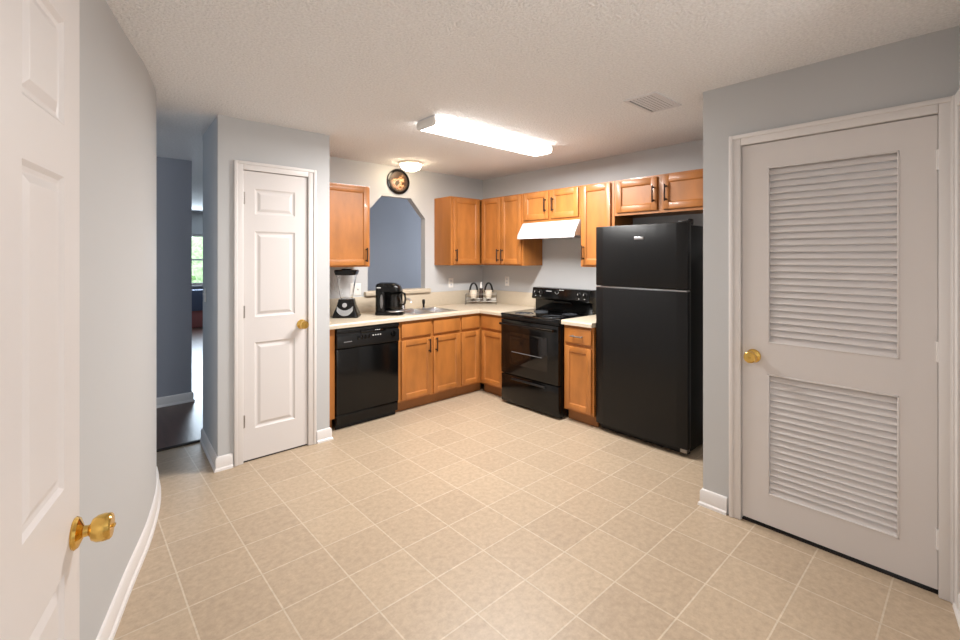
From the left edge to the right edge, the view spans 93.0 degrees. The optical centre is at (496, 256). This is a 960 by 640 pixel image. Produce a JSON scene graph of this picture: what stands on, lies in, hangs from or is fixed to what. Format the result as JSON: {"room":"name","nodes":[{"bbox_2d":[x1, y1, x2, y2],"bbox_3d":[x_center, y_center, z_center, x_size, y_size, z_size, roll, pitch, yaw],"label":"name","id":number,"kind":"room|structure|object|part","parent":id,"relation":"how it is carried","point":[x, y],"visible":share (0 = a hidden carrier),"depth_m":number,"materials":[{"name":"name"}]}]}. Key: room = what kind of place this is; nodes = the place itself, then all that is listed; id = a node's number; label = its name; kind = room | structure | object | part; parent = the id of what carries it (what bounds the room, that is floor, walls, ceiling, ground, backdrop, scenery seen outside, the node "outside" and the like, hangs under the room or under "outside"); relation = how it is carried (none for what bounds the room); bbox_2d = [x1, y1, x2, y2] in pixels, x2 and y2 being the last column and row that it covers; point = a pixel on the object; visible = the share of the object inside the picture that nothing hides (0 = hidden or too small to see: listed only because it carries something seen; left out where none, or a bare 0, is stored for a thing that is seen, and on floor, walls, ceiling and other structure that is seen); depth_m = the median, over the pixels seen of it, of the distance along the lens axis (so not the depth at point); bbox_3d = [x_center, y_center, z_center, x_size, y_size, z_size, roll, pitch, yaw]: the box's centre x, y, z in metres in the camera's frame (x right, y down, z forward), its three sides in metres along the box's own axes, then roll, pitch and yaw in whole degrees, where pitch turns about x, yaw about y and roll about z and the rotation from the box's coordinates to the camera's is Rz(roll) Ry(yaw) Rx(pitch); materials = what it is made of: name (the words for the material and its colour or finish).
{"room":"kitchen","nodes":[
{"label":"kitchen","id":0,"kind":"room"},
{"bbox_2d":[80,0,155,639],"bbox_3d":[-0.719,0.250,0.232,0.182,2.500,6.472,0,0,-30],"label":"wall","id":1,"kind":"structure","parent":0,"point":[118,93],"depth_m":1.86,"materials":[{"name":"grey paint"}]},
{"bbox_2d":[0,0,115,639],"bbox_3d":[-0.839,0.411,0.811,0.115,2.153,0.815,0,0,-29],"label":"door","id":2,"kind":"structure","parent":1,"relation":"in","point":[43,530],"depth_m":0.93,"materials":[{"name":"white paint"}]},
{"bbox_3d":[-1.004,0.678,1.133,0.076,0.076,0.076,0,0,-30],"label":"knob","id":3,"kind":"part","parent":2,"relation":"part of","materials":[{"name":"gold metal"}]},
{"bbox_2d":[96,466,160,639],"bbox_3d":[-1.375,1.451,1.528,0.090,0.098,3.615,0,0,-30],"label":"baseboard","id":4,"kind":"structure","parent":1,"relation":"attached to","point":[109,627],"depth_m":2.07,"materials":[{"name":"white paint"}]},
{"bbox_2d":[156,157,191,397],"bbox_3d":[-4.472,0.250,3.604,3.435,2.500,0.140,0,0,-43],"label":"wall","id":5,"kind":"structure","parent":0,"point":[173,176],"depth_m":4.62,"materials":[{"name":"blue paint"}]},
{"bbox_2d":[156,392,194,407],"bbox_3d":[-4.419,1.451,3.638,3.359,0.098,0.164,0,0,-43],"label":"baseboard","id":6,"kind":"structure","parent":5,"relation":"attached to","point":[165,401],"depth_m":4.62,"materials":[{"name":"white paint"}]},
{"bbox_2d":[192,211,202,288],"bbox_3d":[-7.044,0.250,9.748,8.120,2.500,0.150,0,0,-43],"label":"wall","id":7,"kind":"structure","parent":0,"point":[197,217],"depth_m":10.05,"materials":[{"name":"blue paint"}]},
{"bbox_2d":[192,234,202,286],"bbox_3d":[-6.566,0.075,10.102,1.700,1.150,0.190,0,0,-43],"label":"window","id":8,"kind":"structure","parent":7,"relation":"in","point":[197,239],"depth_m":10.10,"materials":[{"name":"clear glass"}]},
{"bbox_2d":[203,115,329,465],"bbox_3d":[-1.948,0.250,3.764,0.801,2.500,0.810,0,0,-43],"label":"wall","id":9,"kind":"structure","parent":0,"point":[226,140],"depth_m":3.40,"materials":[{"name":"grey paint"}]},
{"bbox_2d":[156,439,199,451],"bbox_3d":[-2.584,1.496,3.549,0.506,0.012,0.040,0,0,-43],"label":"trim","id":10,"kind":"structure","parent":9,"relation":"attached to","point":[195,441],"depth_m":3.60,"materials":[{"name":"black"}]},
{"bbox_2d":[203,287,205,301],"bbox_3d":[-2.330,0.300,3.618,0.018,0.115,0.072,0,0,-40],"label":"wall switch","id":11,"kind":"object","parent":9,"relation":"attached to","point":[204,293],"visible":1,"depth_m":3.61,"materials":[{"name":"white plastic"}]},
{"bbox_2d":[200,428,232,472],"bbox_3d":[-2.169,1.451,3.464,0.118,0.098,0.725,0,0,-43],"label":"baseboard","id":12,"kind":"structure","parent":9,"relation":"attached to","point":[224,462],"depth_m":3.24,"materials":[{"name":"white paint"}]},
{"bbox_2d":[243,444,306,462],"bbox_3d":[-1.713,1.497,3.505,0.465,0.006,0.088,0,0,-43],"label":"trim","id":13,"kind":"structure","parent":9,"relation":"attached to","point":[304,444],"depth_m":3.46,"materials":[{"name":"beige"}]},
{"bbox_2d":[234,160,316,466],"bbox_3d":[-1.705,0.402,3.497,0.589,2.197,0.131,0,0,-43],"label":"trim","id":14,"kind":"structure","parent":9,"relation":"attached to","point":[239,165],"depth_m":3.36,"materials":[{"name":"white paint"}]},
{"bbox_2d":[243,170,308,460],"bbox_3d":[-1.663,0.428,3.453,0.489,2.119,0.115,0,0,-43],"label":"door","id":15,"kind":"structure","parent":9,"relation":"in","point":[275,324],"depth_m":3.45,"materials":[{"name":"white paint"}]},
{"bbox_3d":[-1.519,0.530,3.568,0.076,0.076,0.076,0,0,-43],"label":"knob","id":16,"kind":"part","parent":15,"relation":"part of","materials":[{"name":"gold metal"}]},
{"bbox_2d":[317,427,332,443],"bbox_3d":[-1.433,1.451,3.741,0.131,0.098,0.119,0,0,-43],"label":"baseboard","id":17,"kind":"structure","parent":9,"relation":"attached to","point":[323,435],"depth_m":3.70,"materials":[{"name":"white paint"}]},
{"bbox_2d":[368,197,420,290],"bbox_3d":[-1.277,0.250,7.275,2.880,2.500,0.140,0,0,-43],"label":"wall","id":18,"kind":"structure","parent":0,"point":[395,226],"depth_m":6.91,"materials":[{"name":"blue paint"}]},
{"bbox_2d":[330,156,482,298],"bbox_3d":[-1.028,0.250,5.177,2.495,2.500,0.085,0,0,-43],"label":"wall","id":19,"kind":"structure","parent":0,"point":[424,186],"depth_m":5.31,"materials":[{"name":"grey paint"}]},
{"bbox_2d":[330,182,369,266],"bbox_3d":[-1.543,-0.297,4.375,0.555,0.785,0.372,0,0,-43],"label":"upper cabinet","id":20,"kind":"object","parent":19,"relation":"attached to","point":[349,204],"visible":0.69,"depth_m":4.32,"materials":[{"name":"brown wood"}]},
{"bbox_2d":[353,283,360,295],"bbox_3d":[-1.457,0.335,4.702,0.115,0.125,0.018,0,0,-43],"label":"wall switch","id":21,"kind":"object","parent":19,"relation":"attached to","point":[357,291],"visible":0.58,"depth_m":4.72,"materials":[{"name":"white plastic"}]},
{"bbox_2d":[364,288,430,295],"bbox_3d":[-1.125,0.388,5.079,0.820,0.045,0.185,0,0,-43],"label":"window sill","id":22,"kind":"structure","parent":19,"relation":"attached to","point":[408,290],"depth_m":5.11,"materials":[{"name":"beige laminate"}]},
{"bbox_2d":[387,169,409,194],"bbox_3d":[-1.092,-0.835,5.044,0.284,0.284,0.018,0,0,-43],"label":"wall plate","id":23,"kind":"object","parent":19,"relation":"attached to","point":[398,182],"visible":1,"depth_m":5.04,"materials":[{"name":"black ceramic"}]},
{"bbox_2d":[330,289,535,314],"bbox_3d":[-0.691,0.495,4.733,2.351,0.160,1.021,0,0,-43],"label":"backsplash","id":24,"kind":"structure","parent":19,"relation":"attached to","point":[368,303],"depth_m":5.36,"materials":[{"name":"beige laminate"}]},
{"bbox_2d":[449,278,452,287],"bbox_3d":[-0.561,0.315,5.552,0.072,0.115,0.010,0,0,-43],"label":"wall outlet","id":25,"kind":"object","parent":19,"relation":"attached to","point":[450,279],"visible":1,"depth_m":5.54,"materials":[{"name":"white plastic"}]},
{"bbox_2d":[434,196,481,264],"bbox_3d":[-0.336,-0.297,5.513,0.763,0.785,0.372,0,0,-43],"label":"upper cabinet","id":26,"kind":"object","parent":19,"relation":"attached to","point":[457,220],"visible":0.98,"depth_m":5.28,"materials":[{"name":"brown wood"}]},
{"bbox_3d":[-0.368,-0.297,5.314,0.444,0.785,0.020,0,0,-43],"label":"frame","id":27,"kind":"part","parent":26,"relation":"part of","materials":[{"name":"brown wood"}]},
{"bbox_3d":[-0.354,-0.298,5.301,0.394,0.759,0.018,0,0,-43],"label":"cabinet door","id":28,"kind":"part","parent":26,"relation":"part of","materials":[{"name":"brown wood"}]},
{"bbox_2d":[106,0,959,211],"bbox_3d":[-2.166,-1.040,4.486,8.200,0.080,14.700,0,0,-43],"label":"ceiling","id":29,"kind":"structure","parent":0,"point":[362,74],"depth_m":2.31,"materials":[{"name":"white paint"}]},
{"bbox_2d":[398,160,422,171],"bbox_3d":[-0.911,-0.954,4.816,0.260,0.092,0.260,0,0,-43],"label":"dome light","id":30,"kind":"object","parent":29,"relation":"attached to","point":[407,165],"visible":1,"depth_m":4.74,"materials":[{"name":"white glass"}]},
{"bbox_2d":[416,115,552,156],"bbox_3d":[-0.046,-0.964,3.715,1.296,0.070,0.228,0,0,-43],"label":"fluorescent light","id":31,"kind":"object","parent":29,"relation":"attached to","point":[434,124],"visible":1,"depth_m":3.56,"materials":[{"name":"white plastic"}]},
{"bbox_2d":[623,91,681,112],"bbox_3d":[1.010,-0.996,2.947,0.350,0.009,0.220,0,0,-43],"label":"ceiling vent","id":32,"kind":"object","parent":29,"relation":"in","point":[652,102],"visible":1,"depth_m":2.93,"materials":[{"name":"white metal"}]},
{"bbox_2d":[113,327,959,639],"bbox_3d":[-2.166,1.530,4.486,8.200,0.060,14.700,0,0,-43],"label":"floor","id":33,"kind":"structure","parent":0,"point":[475,515],"depth_m":2.33,"materials":[{"name":"tile"}]},
{"bbox_2d":[192,289,202,327],"bbox_3d":[-6.421,1.100,9.875,1.800,0.800,0.460,0,0,-43],"label":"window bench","id":34,"kind":"object","parent":33,"relation":"on","point":[197,294],"visible":0.06,"depth_m":9.65,"materials":[{"name":"blue fabric"}]},
{"bbox_2d":[330,329,334,428],"bbox_3d":[-1.620,1.058,4.107,0.067,0.884,0.580,0,0,-43],"label":"filler panel","id":35,"kind":"object","parent":33,"relation":"on","point":[332,331],"visible":0.14,"depth_m":3.90,"materials":[{"name":"brown wood"}]},
{"bbox_2d":[335,322,398,429],"bbox_3d":[-1.341,1.061,4.312,0.608,0.878,0.600,0,0,-43],"label":"dishwasher","id":36,"kind":"object","parent":33,"relation":"on","point":[366,357],"visible":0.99,"depth_m":4.09,"materials":[{"name":"black metal"}]},
{"bbox_3d":[-1.192,1.450,4.154,0.588,0.100,0.015,0,0,-43],"label":"toe panel","id":37,"kind":"part","parent":36,"relation":"part of","materials":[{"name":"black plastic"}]},
{"bbox_3d":[-1.166,1.083,4.127,0.608,0.565,0.030,0,0,-43],"label":"door","id":38,"kind":"part","parent":36,"relation":"part of","materials":[{"name":"black metal"}]},
{"bbox_3d":[-1.162,0.711,4.123,0.608,0.173,0.042,0,0,-43],"label":"control panel","id":39,"kind":"part","parent":36,"relation":"part of","materials":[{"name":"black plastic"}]},
{"bbox_3d":[-1.169,1.412,4.130,0.600,0.086,0.022,0,0,-43],"label":"access panel","id":40,"kind":"part","parent":36,"relation":"part of","materials":[{"name":"black metal"}]},
{"bbox_2d":[395,315,459,411],"bbox_3d":[-0.859,1.058,4.802,0.753,0.884,0.654,0,0,-43],"label":"base cabinet","id":41,"kind":"object","parent":33,"relation":"on","point":[428,349],"visible":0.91,"depth_m":4.57,"materials":[{"name":"brown wood"}]},
{"bbox_3d":[-0.792,0.710,4.476,0.342,0.144,0.019,0,0,-43],"label":"drawer","id":42,"kind":"part","parent":41,"relation":"part of","materials":[{"name":"brown wood"}]},
{"bbox_3d":[-0.792,1.093,4.475,0.342,0.569,0.018,0,0,-43],"label":"cabinet door","id":43,"kind":"part","parent":41,"relation":"part of","materials":[{"name":"brown wood"}]},
{"bbox_3d":[-0.522,0.710,4.730,0.340,0.144,0.019,0,0,-43],"label":"drawer","id":44,"kind":"part","parent":41,"relation":"part of","materials":[{"name":"brown wood"}]},
{"bbox_3d":[-0.522,1.093,4.730,0.340,0.569,0.018,0,0,-43],"label":"cabinet door","id":45,"kind":"part","parent":41,"relation":"part of","materials":[{"name":"brown wood"}]},
{"bbox_2d":[456,313,479,395],"bbox_3d":[-0.278,1.058,5.373,0.871,0.884,0.619,0,0,-43],"label":"base cabinet","id":46,"kind":"object","parent":33,"relation":"on","point":[469,323],"visible":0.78,"depth_m":4.95,"materials":[{"name":"brown wood"}]},
{"bbox_2d":[330,289,535,329],"bbox_3d":[-0.691,0.514,4.733,2.351,0.199,1.021,0,0,-43],"label":"countertop","id":47,"kind":"structure","parent":46,"relation":"on","point":[501,301],"depth_m":5.15,"materials":[{"name":"beige laminate"}]},
{"bbox_2d":[332,269,360,317],"bbox_3d":[-1.441,0.344,4.363,0.241,0.462,0.199,0,0,-6],"label":"blender","id":48,"kind":"object","parent":47,"relation":"on","point":[346,307],"visible":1,"depth_m":4.30,"materials":[{"name":"clear glass"}]},
{"bbox_3d":[-1.432,0.508,4.275,0.148,0.090,0.023,0,0,-6],"label":"control plate","id":49,"kind":"part","parent":48,"relation":"part of","materials":[{"name":"silver metal"}]},
{"bbox_2d":[334,275,356,298],"bbox_3d":[-1.441,0.286,4.365,0.211,0.233,0.208,0,0,-43],"label":"jar","id":50,"kind":"object","parent":48,"relation":"on","point":[346,283],"depth_m":4.30,"materials":[{"name":"clear glass"}]},
{"bbox_3d":[-1.441,0.487,4.365,0.240,0.175,0.194,0,0,-6],"label":"motor","id":51,"kind":"part","parent":48,"relation":"part of","materials":[{"name":"black plastic"}]},
{"bbox_3d":[-1.441,0.144,4.365,0.208,0.062,0.184,0,0,-6],"label":"lid","id":52,"kind":"part","parent":48,"relation":"part of","materials":[{"name":"black plastic"}]},
{"bbox_2d":[375,282,405,315],"bbox_3d":[-1.054,0.415,4.549,0.307,0.320,0.206,0,0,0],"label":"coffee maker","id":53,"kind":"object","parent":47,"relation":"on","point":[389,295],"visible":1,"depth_m":4.48,"materials":[{"name":"black plastic"}]},
{"bbox_3d":[-1.150,0.407,4.552,0.104,0.276,0.164,0,0,0],"label":"water tank","id":54,"kind":"part","parent":53,"relation":"part of","materials":[{"name":"black plastic"}]},
{"bbox_3d":[-0.939,0.415,4.526,0.077,0.142,0.021,0,0,8],"label":"carafe handle","id":55,"kind":"part","parent":53,"relation":"part of","materials":[{"name":"black plastic"}]},
{"bbox_2d":[403,298,412,309],"bbox_3d":[-0.966,0.502,4.845,0.220,0.136,0.207,0,0,-43],"label":"faucet","id":56,"kind":"object","parent":47,"relation":"on","point":[404,308],"visible":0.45,"depth_m":4.88,"materials":[{"name":"silver metal"}]},
{"bbox_2d":[405,307,456,314],"bbox_3d":[-0.779,0.648,4.858,0.570,0.154,0.450,0,0,-43],"label":"sink","id":57,"kind":"object","parent":47,"relation":"in","point":[416,311],"visible":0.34,"depth_m":4.95,"materials":[{"name":"silver metal"}]},
{"bbox_3d":[-0.863,0.648,4.752,0.243,0.154,0.350,0,0,-43],"label":"bowl","id":58,"kind":"part","parent":57,"relation":"part of","materials":[{"name":"silver metal"}]},
{"bbox_3d":[-0.668,0.648,4.935,0.243,0.154,0.350,0,0,-43],"label":"bowl","id":59,"kind":"part","parent":57,"relation":"part of","materials":[{"name":"silver metal"}]},
{"bbox_3d":[-0.196,0.511,5.578,0.376,0.127,0.150,0,0,0],"label":"wire caddy","id":60,"kind":"object","parent":47,"relation":"on","visible":0},
{"bbox_2d":[469,282,477,300],"bbox_3d":[-0.287,0.421,5.580,0.114,0.221,0.094,0,0,0],"label":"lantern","id":61,"kind":"object","parent":60,"relation":"in","point":[473,293],"visible":1,"depth_m":5.56,"materials":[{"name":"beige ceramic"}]},
{"bbox_3d":[-0.287,0.371,5.610,0.114,0.121,0.023,0,0,0],"label":"handle","id":62,"kind":"part","parent":61,"relation":"part of","materials":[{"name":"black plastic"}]},
{"bbox_2d":[479,282,482,299],"bbox_3d":[-0.196,0.419,5.592,0.052,0.224,0.052,0,0,0],"label":"soap bottle","id":63,"kind":"object","parent":60,"relation":"in","point":[480,288],"visible":1,"depth_m":5.57,"materials":[{"name":"white plastic"}]},
{"bbox_2d":[484,282,492,300],"bbox_3d":[-0.104,0.421,5.580,0.114,0.221,0.094,0,0,0],"label":"cup","id":64,"kind":"object","parent":60,"relation":"in","point":[488,293],"visible":1,"depth_m":5.56,"materials":[{"name":"beige ceramic"}]},
{"bbox_3d":[-0.103,0.371,5.610,0.114,0.121,0.023,0,0,0],"label":"handle","id":65,"kind":"part","parent":64,"relation":"part of","materials":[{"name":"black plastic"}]},
{"bbox_2d":[485,290,491,297],"bbox_3d":[-0.103,0.456,5.580,0.095,0.096,0.094,0,0,0],"label":"bowl","id":66,"kind":"object","parent":64,"relation":"on","point":[488,293],"depth_m":5.54,"materials":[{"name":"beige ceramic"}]},
{"bbox_3d":[-0.289,1.093,4.949,0.250,0.569,0.018,0,0,-43],"label":"cabinet door","id":67,"kind":"part","parent":46,"relation":"part of","materials":[{"name":"brown wood"}]},
{"bbox_3d":[-0.290,0.710,4.949,0.250,0.144,0.019,0,0,-43],"label":"drawer","id":68,"kind":"part","parent":46,"relation":"part of","materials":[{"name":"brown wood"}]},
{"bbox_2d":[480,313,502,395],"bbox_3d":[0.153,1.058,5.102,0.599,0.884,0.400,0,0,-43],"label":"base cabinet","id":69,"kind":"object","parent":33,"relation":"on","point":[490,328],"visible":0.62,"depth_m":4.92,"materials":[{"name":"brown wood"}]},
{"bbox_3d":[-0.048,1.093,4.892,0.018,0.569,0.340,0,0,-43],"label":"cabinet door","id":70,"kind":"part","parent":69,"relation":"part of","materials":[{"name":"brown wood"}]},
{"bbox_3d":[-0.048,0.710,4.892,0.019,0.144,0.340,0,0,-43],"label":"drawer","id":71,"kind":"part","parent":69,"relation":"part of","materials":[{"name":"brown wood"}]},
{"bbox_2d":[499,287,595,417],"bbox_3d":[0.497,0.916,4.622,0.664,1.168,0.764,0,0,-43],"label":"stove","id":72,"kind":"object","parent":33,"relation":"on","point":[532,340],"visible":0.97,"depth_m":4.47,"materials":[{"name":"black metal"}]},
{"bbox_3d":[0.279,0.678,4.416,0.064,0.024,0.701,0,0,-43],"label":"handle","id":73,"kind":"part","parent":72,"relation":"part of","materials":[{"name":"black metal"}]},
{"bbox_3d":[0.296,1.228,4.432,0.021,0.019,0.440,0,0,-43],"label":"handle","id":74,"kind":"part","parent":72,"relation":"part of","materials":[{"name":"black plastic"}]},
{"bbox_3d":[0.319,0.616,4.453,0.041,0.033,0.760,0,0,-43],"label":"vent trim","id":75,"kind":"part","parent":72,"relation":"part of","materials":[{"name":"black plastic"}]},
{"bbox_3d":[0.318,0.911,4.452,0.045,0.547,0.754,0,0,-43],"label":"oven door","id":76,"kind":"part","parent":72,"relation":"part of","materials":[{"name":"black glass"}]},
{"bbox_3d":[0.319,1.335,4.453,0.041,0.281,0.754,0,0,-43],"label":"storage drawer","id":77,"kind":"part","parent":72,"relation":"part of","materials":[{"name":"black metal"}]},
{"bbox_2d":[501,309,588,321],"bbox_3d":[0.496,0.587,4.620,0.537,0.022,0.764,0,0,-43],"label":"cooktop","id":78,"kind":"object","parent":72,"relation":"in","point":[532,315],"depth_m":4.56,"materials":[{"name":"black glass"}]},
{"bbox_2d":[564,324,598,426],"bbox_3d":[0.923,1.058,4.259,0.634,0.884,0.323,0,0,-43],"label":"base cabinet","id":79,"kind":"object","parent":33,"relation":"on","point":[579,342],"visible":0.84,"depth_m":4.06,"materials":[{"name":"brown wood"}]},
{"bbox_2d":[561,315,595,327],"bbox_3d":[0.931,0.514,4.266,0.631,0.199,0.332,0,0,-43],"label":"countertop","id":80,"kind":"structure","parent":79,"relation":"on","point":[589,321],"depth_m":4.11,"materials":[{"name":"beige laminate"}]},
{"bbox_3d":[0.726,0.710,4.071,0.019,0.144,0.283,0,0,-43],"label":"drawer","id":81,"kind":"part","parent":79,"relation":"part of","materials":[{"name":"brown wood"}]},
{"bbox_3d":[0.726,1.093,4.071,0.018,0.569,0.283,0,0,-43],"label":"cabinet door","id":82,"kind":"part","parent":79,"relation":"part of","materials":[{"name":"brown wood"}]},
{"bbox_2d":[596,219,702,454],"bbox_3d":[1.336,0.605,3.853,0.590,1.790,0.805,0,0,-43],"label":"refrigerator","id":83,"kind":"object","parent":33,"relation":"on","point":[649,297],"visible":0.99,"depth_m":3.57,"materials":[{"name":"black metal"}]},
{"bbox_3d":[1.155,0.256,3.682,0.058,0.009,0.797,0,0,-43],"label":"handle trim","id":84,"kind":"part","parent":83,"relation":"part of","materials":[{"name":"silver metal"}]},
{"bbox_3d":[1.153,0.848,3.680,0.076,1.175,0.805,0,0,-43],"label":"fridge door","id":85,"kind":"part","parent":83,"relation":"part of","materials":[{"name":"black metal"}]},
{"bbox_3d":[1.153,-0.009,3.680,0.076,0.502,0.805,0,0,-43],"label":"freezer door","id":86,"kind":"part","parent":83,"relation":"part of","materials":[{"name":"black metal"}]},
{"bbox_3d":[1.158,0.244,3.685,0.050,0.004,0.797,0,0,-43],"label":"handle trim","id":87,"kind":"part","parent":83,"relation":"part of","materials":[{"name":"silver plastic"}]},
{"bbox_2d":[483,139,702,314],"bbox_3d":[1.024,0.250,4.716,0.120,2.500,3.400,0,0,-43],"label":"wall","id":88,"kind":"structure","parent":0,"point":[561,267],"depth_m":4.87,"materials":[{"name":"grey paint"}]},
{"bbox_2d":[505,276,508,285],"bbox_3d":[0.123,0.295,5.578,0.010,0.115,0.072,0,0,-43],"label":"wall outlet","id":89,"kind":"object","parent":88,"relation":"attached to","point":[506,277],"visible":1,"depth_m":5.58,"materials":[{"name":"white plastic"}]},
{"bbox_2d":[481,194,541,265],"bbox_3d":[0.147,-0.297,5.285,0.372,0.785,0.680,0,0,-43],"label":"upper cabinet","id":90,"kind":"object","parent":88,"relation":"attached to","point":[501,217],"visible":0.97,"depth_m":5.13,"materials":[{"name":"brown wood"}]},
{"bbox_3d":[-0.070,-0.298,5.309,0.018,0.759,0.323,0,0,-43],"label":"cabinet door","id":91,"kind":"part","parent":90,"relation":"part of","materials":[{"name":"brown wood"}]},
{"bbox_3d":[0.059,-0.297,5.201,0.020,0.785,0.680,0,0,-43],"label":"frame","id":92,"kind":"part","parent":90,"relation":"part of","materials":[{"name":"brown wood"}]},
{"bbox_3d":[0.155,-0.298,5.069,0.018,0.759,0.315,0,0,-43],"label":"cabinet door","id":93,"kind":"part","parent":90,"relation":"part of","materials":[{"name":"brown wood"}]},
{"bbox_2d":[523,186,580,222],"bbox_3d":[0.643,-0.528,4.759,0.372,0.324,0.760,0,0,-43],"label":"upper cabinet","id":94,"kind":"object","parent":88,"relation":"attached to","point":[561,204],"visible":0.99,"depth_m":4.61,"materials":[{"name":"brown wood"}]},
{"bbox_3d":[0.411,-0.534,4.798,0.018,0.283,0.348,0,0,-43],"label":"cabinet door","id":95,"kind":"part","parent":94,"relation":"part of","materials":[{"name":"brown wood"}]},
{"bbox_2d":[517,219,580,238],"bbox_3d":[0.626,-0.275,4.744,0.418,0.178,0.754,0,0,-43],"label":"range hood","id":96,"kind":"object","parent":94,"relation":"attached to","point":[566,228],"visible":0.89,"depth_m":4.58,"materials":[{"name":"white metal"}]},
{"bbox_3d":[0.555,-0.535,4.607,0.035,0.139,0.018,0,0,-43],"label":"handle","id":97,"kind":"part","parent":94,"relation":"part of","materials":[{"name":"brown metal"}]},
{"bbox_3d":[0.669,-0.534,4.525,0.018,0.283,0.348,0,0,-43],"label":"cabinet door","id":98,"kind":"part","parent":94,"relation":"part of","materials":[{"name":"brown wood"}]},
{"bbox_2d":[581,181,632,266],"bbox_3d":[1.033,-0.297,4.346,0.372,0.785,0.372,0,0,-43],"label":"upper cabinet","id":99,"kind":"object","parent":88,"relation":"attached to","point":[597,199],"visible":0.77,"depth_m":4.27,"materials":[{"name":"brown wood"}]},
{"bbox_3d":[0.924,-0.299,4.254,0.018,0.753,0.320,0,0,-43],"label":"cabinet door","id":100,"kind":"part","parent":99,"relation":"part of","materials":[{"name":"brown wood"}]},
{"bbox_3d":[0.944,-0.297,4.262,0.020,0.785,0.372,0,0,-43],"label":"frame","id":101,"kind":"part","parent":99,"relation":"part of","materials":[{"name":"brown wood"}]},
{"bbox_2d":[615,169,702,217],"bbox_3d":[1.462,-0.530,3.890,0.372,0.320,0.876,0,0,-43],"label":"upper cabinet","id":102,"kind":"object","parent":88,"relation":"attached to","point":[676,193],"visible":0.78,"depth_m":3.81,"materials":[{"name":"brown wood"}]},
{"bbox_3d":[1.208,-0.534,3.953,0.018,0.279,0.392,0,0,-43],"label":"cabinet door","id":103,"kind":"part","parent":102,"relation":"part of","materials":[{"name":"brown wood"}]},
{"bbox_3d":[1.304,-0.530,3.812,0.035,0.139,0.018,0,0,-43],"label":"handle","id":104,"kind":"part","parent":102,"relation":"part of","materials":[{"name":"brown metal"}]},
{"bbox_3d":[1.378,-0.530,3.734,0.035,0.139,0.018,0,0,-43],"label":"handle","id":105,"kind":"part","parent":102,"relation":"part of","materials":[{"name":"brown metal"}]},
{"bbox_3d":[1.511,-0.534,3.631,0.018,0.279,0.396,0,0,-43],"label":"cabinet door","id":106,"kind":"part","parent":102,"relation":"part of","materials":[{"name":"brown wood"}]},
{"bbox_2d":[703,26,958,513],"bbox_3d":[2.041,0.250,2.734,1.120,2.500,1.120,0,0,-43],"label":"wall","id":107,"kind":"structure","parent":0,"point":[925,67],"depth_m":2.54,"materials":[{"name":"grey paint"}]},
{"bbox_2d":[698,488,726,514],"bbox_3d":[1.302,1.451,2.728,0.084,0.098,0.164,0,0,-43],"label":"baseboard","id":108,"kind":"structure","parent":107,"relation":"attached to","point":[713,501],"depth_m":2.70,"materials":[{"name":"white paint"}]},
{"bbox_2d":[742,516,937,593],"bbox_3d":[1.715,1.497,2.345,0.088,0.006,0.810,0,0,-43],"label":"gap","id":109,"kind":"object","parent":107,"relation":"attached to","point":[829,550],"depth_m":2.27,"materials":[{"name":"black"}]},
{"bbox_2d":[742,115,937,589],"bbox_3d":[1.661,0.422,2.296,0.115,2.107,0.834,0,0,-43],"label":"door","id":110,"kind":"structure","parent":107,"relation":"in","point":[840,228],"depth_m":2.26,"materials":[{"name":"white paint"}]},
{"bbox_3d":[1.417,0.555,2.533,0.076,0.076,0.076,0,0,-43],"label":"knob","id":111,"kind":"part","parent":110,"relation":"part of","materials":[{"name":"gold metal"}]},
{"bbox_3d":[1.691,0.975,2.321,0.027,0.660,0.542,0,0,-43],"label":"louver panel","id":112,"kind":"part","parent":110,"relation":"part of","materials":[{"name":"white paint"}]},
{"bbox_3d":[1.691,-0.013,2.321,0.027,0.966,0.542,0,0,-43],"label":"louver panel","id":113,"kind":"part","parent":110,"relation":"part of","materials":[{"name":"white paint"}]},
{"bbox_2d":[729,96,951,602],"bbox_3d":[1.706,0.402,2.337,0.131,2.197,0.934,0,0,-43],"label":"trim","id":114,"kind":"structure","parent":107,"relation":"attached to","point":[942,107],"depth_m":2.09,"materials":[{"name":"white paint"}]},
{"bbox_2d":[959,24,959,87],"bbox_3d":[1.739,0.250,1.532,0.120,2.500,1.000,0,0,37],"label":"wall","id":115,"kind":"structure","parent":0,"point":[959,24],"depth_m":1.95,"materials":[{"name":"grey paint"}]},
{"bbox_2d":[952,88,959,608],"bbox_3d":[1.710,0.402,1.611,0.022,2.197,0.900,0,0,37],"label":"trim","id":116,"kind":"structure","parent":115,"relation":"attached to","point":[955,98],"depth_m":1.92,"materials":[{"name":"white paint"}]},
{"bbox_2d":[952,593,959,628],"bbox_3d":[1.679,1.451,1.572,0.024,0.098,0.950,0,0,37],"label":"baseboard","id":117,"kind":"structure","parent":115,"relation":"attached to","point":[956,611],"depth_m":1.90,"materials":[{"name":"white paint"}]}
]}

